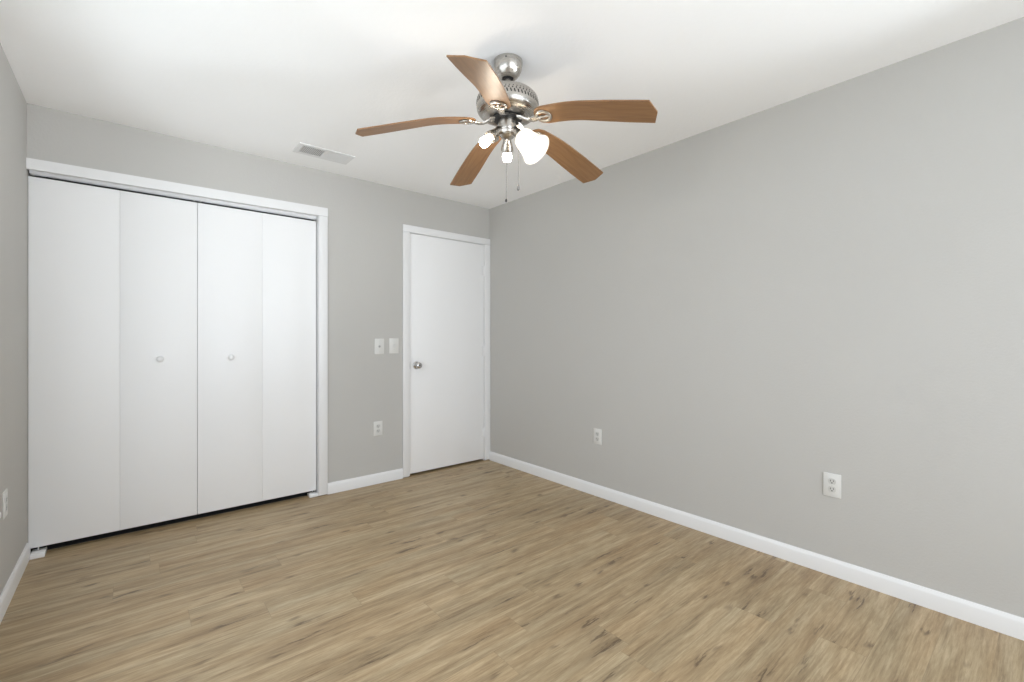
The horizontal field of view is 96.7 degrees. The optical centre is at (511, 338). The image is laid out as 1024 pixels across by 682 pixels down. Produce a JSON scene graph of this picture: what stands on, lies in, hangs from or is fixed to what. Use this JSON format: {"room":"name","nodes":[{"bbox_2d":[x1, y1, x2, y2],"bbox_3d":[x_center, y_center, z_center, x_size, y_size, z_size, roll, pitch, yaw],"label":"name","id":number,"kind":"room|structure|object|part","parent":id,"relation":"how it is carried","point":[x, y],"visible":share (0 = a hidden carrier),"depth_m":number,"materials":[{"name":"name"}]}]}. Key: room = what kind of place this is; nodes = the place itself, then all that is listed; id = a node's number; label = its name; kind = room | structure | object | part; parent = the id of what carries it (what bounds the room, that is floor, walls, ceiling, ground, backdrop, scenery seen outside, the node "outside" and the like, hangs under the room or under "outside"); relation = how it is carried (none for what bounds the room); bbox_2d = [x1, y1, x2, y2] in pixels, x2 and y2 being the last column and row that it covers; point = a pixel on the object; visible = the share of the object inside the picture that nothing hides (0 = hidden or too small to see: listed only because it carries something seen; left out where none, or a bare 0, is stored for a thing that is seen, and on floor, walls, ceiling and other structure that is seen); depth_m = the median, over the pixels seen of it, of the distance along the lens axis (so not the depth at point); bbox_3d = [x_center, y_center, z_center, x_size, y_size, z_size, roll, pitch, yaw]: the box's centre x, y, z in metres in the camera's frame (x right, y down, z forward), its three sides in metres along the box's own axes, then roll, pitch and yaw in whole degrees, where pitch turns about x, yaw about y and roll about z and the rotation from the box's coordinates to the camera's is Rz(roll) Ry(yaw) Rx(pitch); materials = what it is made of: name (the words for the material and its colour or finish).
{"room":"empty bedroom","nodes":[
{"label":"empty bedroom","id":0,"kind":"room"},
{"bbox_2d":[0,43,45,594],"bbox_3d":[-1.131,-0.041,0.611,0.100,2.440,6.390,0,0,-40],"label":"wall","id":1,"kind":"structure","parent":0,"point":[14,174],"depth_m":2.15,"materials":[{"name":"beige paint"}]},
{"bbox_2d":[3,488,7,518],"bbox_3d":[-2.232,0.728,2.007,0.008,0.116,0.076,0,0,-40],"label":"power outlet","id":2,"kind":"object","parent":1,"relation":"attached to","point":[5,493],"visible":1,"depth_m":2.00,"materials":[{"name":"white plastic"}]},
{"bbox_2d":[0,543,29,623],"bbox_3d":[-0.846,1.137,0.361,0.014,0.083,5.440,0,0,-40],"label":"baseboard","id":3,"kind":"structure","parent":1,"relation":"attached to","point":[14,579],"depth_m":2.11,"materials":[{"name":"white wood"}]},
{"bbox_2d":[27,103,489,494],"bbox_3d":[-1.442,-0.041,3.477,3.108,2.440,0.100,0,0,-40],"label":"wall","id":4,"kind":"structure","parent":0,"point":[366,219],"depth_m":3.55,"materials":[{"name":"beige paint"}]},
{"bbox_2d":[29,170,315,220],"bbox_3d":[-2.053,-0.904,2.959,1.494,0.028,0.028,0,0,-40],"label":"closet track","id":5,"kind":"object","parent":4,"relation":"attached to","point":[32,172],"visible":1,"depth_m":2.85,"materials":[{"name":"white metal"}]},
{"bbox_2d":[28,176,196,548],"bbox_3d":[-2.325,0.131,2.703,0.756,2.020,0.066,0,0,-40],"label":"door","id":6,"kind":"structure","parent":5,"relation":"hanging from","point":[112,274],"depth_m":2.67,"materials":[{"name":"white paint"}]},
{"bbox_3d":[-2.483,0.131,2.595,0.376,2.020,0.028,0,0,-40],"label":"panel","id":7,"kind":"part","parent":6,"relation":"part of","materials":[{"name":"white paint"}]},
{"bbox_3d":[-2.193,0.131,2.838,0.379,2.020,0.028,0,0,-40],"label":"panel","id":8,"kind":"part","parent":6,"relation":"part of","materials":[{"name":"white paint"}]},
{"bbox_3d":[-2.173,0.127,2.812,0.037,0.037,0.038,0,0,-40],"label":"knob","id":9,"kind":"part","parent":6,"relation":"part of","materials":[{"name":"white ceramic"}]},
{"bbox_2d":[197,203,315,513],"bbox_3d":[-1.751,0.131,3.184,0.738,2.020,0.066,0,0,-40],"label":"door","id":10,"kind":"structure","parent":5,"relation":"hanging from","point":[256,271],"depth_m":3.16,"materials":[{"name":"white paint"}]},
{"bbox_3d":[-1.903,0.131,3.083,0.375,2.020,0.028,0,0,-40],"label":"panel","id":11,"kind":"part","parent":10,"relation":"part of","materials":[{"name":"white paint"}]},
{"bbox_3d":[-1.620,0.131,3.320,0.362,2.020,0.028,0,0,-40],"label":"panel","id":12,"kind":"part","parent":10,"relation":"part of","materials":[{"name":"white paint"}]},
{"bbox_2d":[26,158,327,495],"bbox_3d":[-2.027,0.099,2.976,1.568,2.160,0.116,0,0,-40],"label":"trim","id":13,"kind":"structure","parent":4,"relation":"attached to","point":[321,213],"depth_m":3.40,"materials":[{"name":"white wood"}]},
{"bbox_3d":[-1.994,-0.944,2.938,1.568,0.074,0.016,0,0,-40],"label":"head casing","id":14,"kind":"part","parent":13,"relation":"part of","materials":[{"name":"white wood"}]},
{"bbox_3d":[-1.419,0.129,3.421,0.064,2.092,0.016,0,0,-40],"label":"casing","id":15,"kind":"part","parent":13,"relation":"part of","materials":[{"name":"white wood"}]},
{"bbox_2d":[328,468,402,493],"bbox_3d":[-1.158,1.137,3.641,0.617,0.083,0.014,0,0,-40],"label":"baseboard","id":16,"kind":"structure","parent":4,"relation":"attached to","point":[363,481],"depth_m":3.62,"materials":[{"name":"white wood"}]},
{"bbox_2d":[374,421,381,435],"bbox_3d":[-1.089,0.732,3.703,0.076,0.116,0.008,0,0,-40],"label":"power outlet","id":17,"kind":"object","parent":4,"relation":"attached to","point":[378,424],"visible":1,"depth_m":3.70,"materials":[{"name":"white plastic"}]},
{"bbox_2d":[374,339,383,353],"bbox_3d":[-1.078,0.065,3.706,0.083,0.127,0.016,0,0,-40],"label":"jack plate","id":18,"kind":"object","parent":4,"relation":"attached to","point":[378,343],"visible":1,"depth_m":3.70,"materials":[{"name":"white plastic"}]},
{"bbox_2d":[389,338,398,353],"bbox_3d":[-0.980,0.061,3.788,0.083,0.127,0.017,0,0,-40],"label":"light switch","id":19,"kind":"object","parent":4,"relation":"attached to","point":[393,342],"visible":1,"depth_m":3.79,"materials":[{"name":"white plastic"}]},
{"bbox_2d":[403,224,489,476],"bbox_3d":[-0.599,0.104,4.173,0.922,2.136,0.116,0,0,-40],"label":"trim","id":20,"kind":"structure","parent":4,"relation":"attached to","point":[407,229],"depth_m":3.98,"materials":[{"name":"white wood"}]},
{"bbox_3d":[-0.896,0.134,3.859,0.063,2.076,0.016,0,0,-40],"label":"casing","id":21,"kind":"part","parent":20,"relation":"part of","materials":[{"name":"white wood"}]},
{"bbox_3d":[-0.567,-0.934,4.135,0.922,0.058,0.016,0,0,-40],"label":"head casing","id":22,"kind":"part","parent":20,"relation":"part of","materials":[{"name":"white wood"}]},
{"bbox_3d":[-0.239,0.134,4.411,0.064,2.076,0.016,0,0,-40],"label":"casing","id":23,"kind":"part","parent":20,"relation":"part of","materials":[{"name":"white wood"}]},
{"bbox_2d":[410,233,484,473],"bbox_3d":[-0.561,0.130,4.134,0.789,2.058,0.102,0,0,-40],"label":"door","id":24,"kind":"structure","parent":4,"relation":"in","point":[447,350],"depth_m":4.13,"materials":[{"name":"white paint"}]},
{"bbox_3d":[-0.806,0.232,3.906,0.068,0.068,0.065,0,0,-40],"label":"knob","id":25,"kind":"part","parent":24,"relation":"part of","materials":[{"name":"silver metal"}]},
{"bbox_2d":[0,459,1023,681],"bbox_3d":[0.098,1.228,1.642,3.308,0.103,6.390,0,0,-40],"label":"floor","id":26,"kind":"structure","parent":0,"point":[479,570],"depth_m":2.02,"materials":[{"name":"beige laminate"}]},
{"bbox_2d":[29,547,46,559],"bbox_3d":[-2.574,1.159,2.476,0.057,0.039,0.098,0,0,-40],"label":"pivot bracket","id":27,"kind":"object","parent":26,"relation":"on","point":[39,552],"visible":1,"depth_m":2.46,"materials":[{"name":"white metal"}]},
{"bbox_2d":[307,491,317,497],"bbox_3d":[-1.490,1.159,3.407,0.061,0.039,0.065,0,0,-40],"label":"pivot bracket","id":28,"kind":"object","parent":26,"relation":"on","point":[310,494],"visible":1,"depth_m":3.39,"materials":[{"name":"white metal"}]},
{"bbox_2d":[0,0,1023,208],"bbox_3d":[0.098,-1.311,1.642,3.308,0.100,6.390,0,0,-40],"label":"ceiling","id":29,"kind":"structure","parent":0,"point":[262,78],"depth_m":2.07,"materials":[{"name":"white paint"}]},
{"bbox_2d":[292,142,354,164],"bbox_3d":[-1.283,-1.258,3.111,0.361,0.007,0.179,0,0,-40],"label":"ceiling vent","id":30,"kind":"object","parent":29,"relation":"in","point":[302,148],"visible":1,"depth_m":3.10,"materials":[{"name":"white metal"}]},
{"bbox_2d":[355,53,657,201],"bbox_3d":[0.005,-0.944,2.114,1.245,0.636,1.277,0,1,-40],"label":"ceiling fan","id":31,"kind":"object","parent":29,"relation":"hanging from","point":[507,104],"visible":1,"depth_m":2.01,"materials":[{"name":"brown wood"}]},
{"bbox_3d":[-0.425,-0.942,2.030,0.526,0.118,0.132,1,1,-7],"label":"blade","id":32,"kind":"part","parent":31,"relation":"part of","materials":[{"name":"brown wood"}]},
{"bbox_3d":[-0.196,-0.943,2.448,0.132,0.118,0.526,1,1,-25],"label":"blade","id":33,"kind":"part","parent":31,"relation":"part of","materials":[{"name":"brown wood"}]},
{"bbox_3d":[-0.099,-0.933,1.682,0.132,0.118,0.526,1,1,11],"label":"blade","id":34,"kind":"part","parent":31,"relation":"part of","materials":[{"name":"brown wood"}]},
{"bbox_2d":[479,126,500,147],"bbox_3d":[-0.095,-0.904,2.041,0.110,0.110,0.057,0,0,-40],"label":"bulb","id":35,"kind":"object","parent":31,"relation":"attached to","point":[490,137],"depth_m":2.02,"materials":[{"name":"white glass"}]},
{"bbox_3d":[-0.024,-0.770,2.083,0.003,0.265,0.003,0,1,-40],"label":"pull chain","id":36,"kind":"part","parent":31,"relation":"part of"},
{"bbox_2d":[501,140,512,161],"bbox_3d":[-0.023,-0.904,2.164,0.085,0.110,0.096,0,0,-40],"label":"bulb","id":37,"kind":"object","parent":31,"relation":"attached to","point":[507,147],"depth_m":2.15,"materials":[{"name":"white glass"}]},
{"bbox_3d":[0.031,-0.842,2.117,0.003,0.255,0.003,0,1,-40],"label":"pull chain","id":38,"kind":"part","parent":31,"relation":"part of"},
{"bbox_2d":[513,126,548,164],"bbox_3d":[0.088,-0.868,2.030,0.140,0.178,0.172,0,0,-40],"label":"shade","id":39,"kind":"object","parent":31,"relation":"attached to","point":[533,146],"depth_m":2.03,"materials":[{"name":"white glass"}]},
{"bbox_3d":[0.273,-0.935,2.359,0.526,0.118,0.132,0,1,-43],"label":"blade","id":40,"kind":"part","parent":31,"relation":"part of","materials":[{"name":"brown wood"}]},
{"bbox_3d":[0.333,-0.928,1.886,0.526,0.118,0.132,1,1,29],"label":"blade","id":41,"kind":"part","parent":31,"relation":"part of","materials":[{"name":"brown wood"}]},
{"bbox_2d":[490,17,1023,617],"bbox_3d":[1.327,-0.041,2.673,0.100,2.440,6.390,0,0,-40],"label":"wall","id":42,"kind":"structure","parent":0,"point":[745,311],"depth_m":2.35,"materials":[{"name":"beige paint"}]},
{"bbox_2d":[594,428,601,444],"bbox_3d":[0.640,0.734,3.408,0.008,0.116,0.076,0,0,-40],"label":"power outlet","id":43,"kind":"object","parent":42,"relation":"attached to","point":[597,432],"visible":1,"depth_m":3.40,"materials":[{"name":"white plastic"}]},
{"bbox_2d":[489,451,1023,640],"bbox_3d":[1.529,1.137,2.343,0.014,0.083,5.424,0,0,-40],"label":"baseboard","id":44,"kind":"structure","parent":42,"relation":"attached to","point":[1002,622],"depth_m":2.33,"materials":[{"name":"white wood"}]},
{"bbox_2d":[823,472,840,498],"bbox_3d":[1.595,0.732,2.269,0.008,0.116,0.076,0,0,-40],"label":"power outlet","id":45,"kind":"object","parent":42,"relation":"attached to","point":[831,482],"visible":1,"depth_m":2.27,"materials":[{"name":"white plastic"}]},
{"bbox_2d":[828,486,835,491],"bbox_3d":[1.594,0.751,2.268,0.003,0.028,0.034,0,0,-40],"label":"receptacle","id":46,"kind":"object","parent":45,"relation":"attached to","point":[830,488],"depth_m":2.27,"materials":[{"name":"grey plastic"}]},
{"bbox_2d":[828,478,835,484],"bbox_3d":[1.594,0.712,2.268,0.003,0.028,0.034,0,0,-40],"label":"receptacle","id":47,"kind":"object","parent":45,"relation":"attached to","point":[831,481],"depth_m":2.27,"materials":[{"name":"grey plastic"}]}
]}

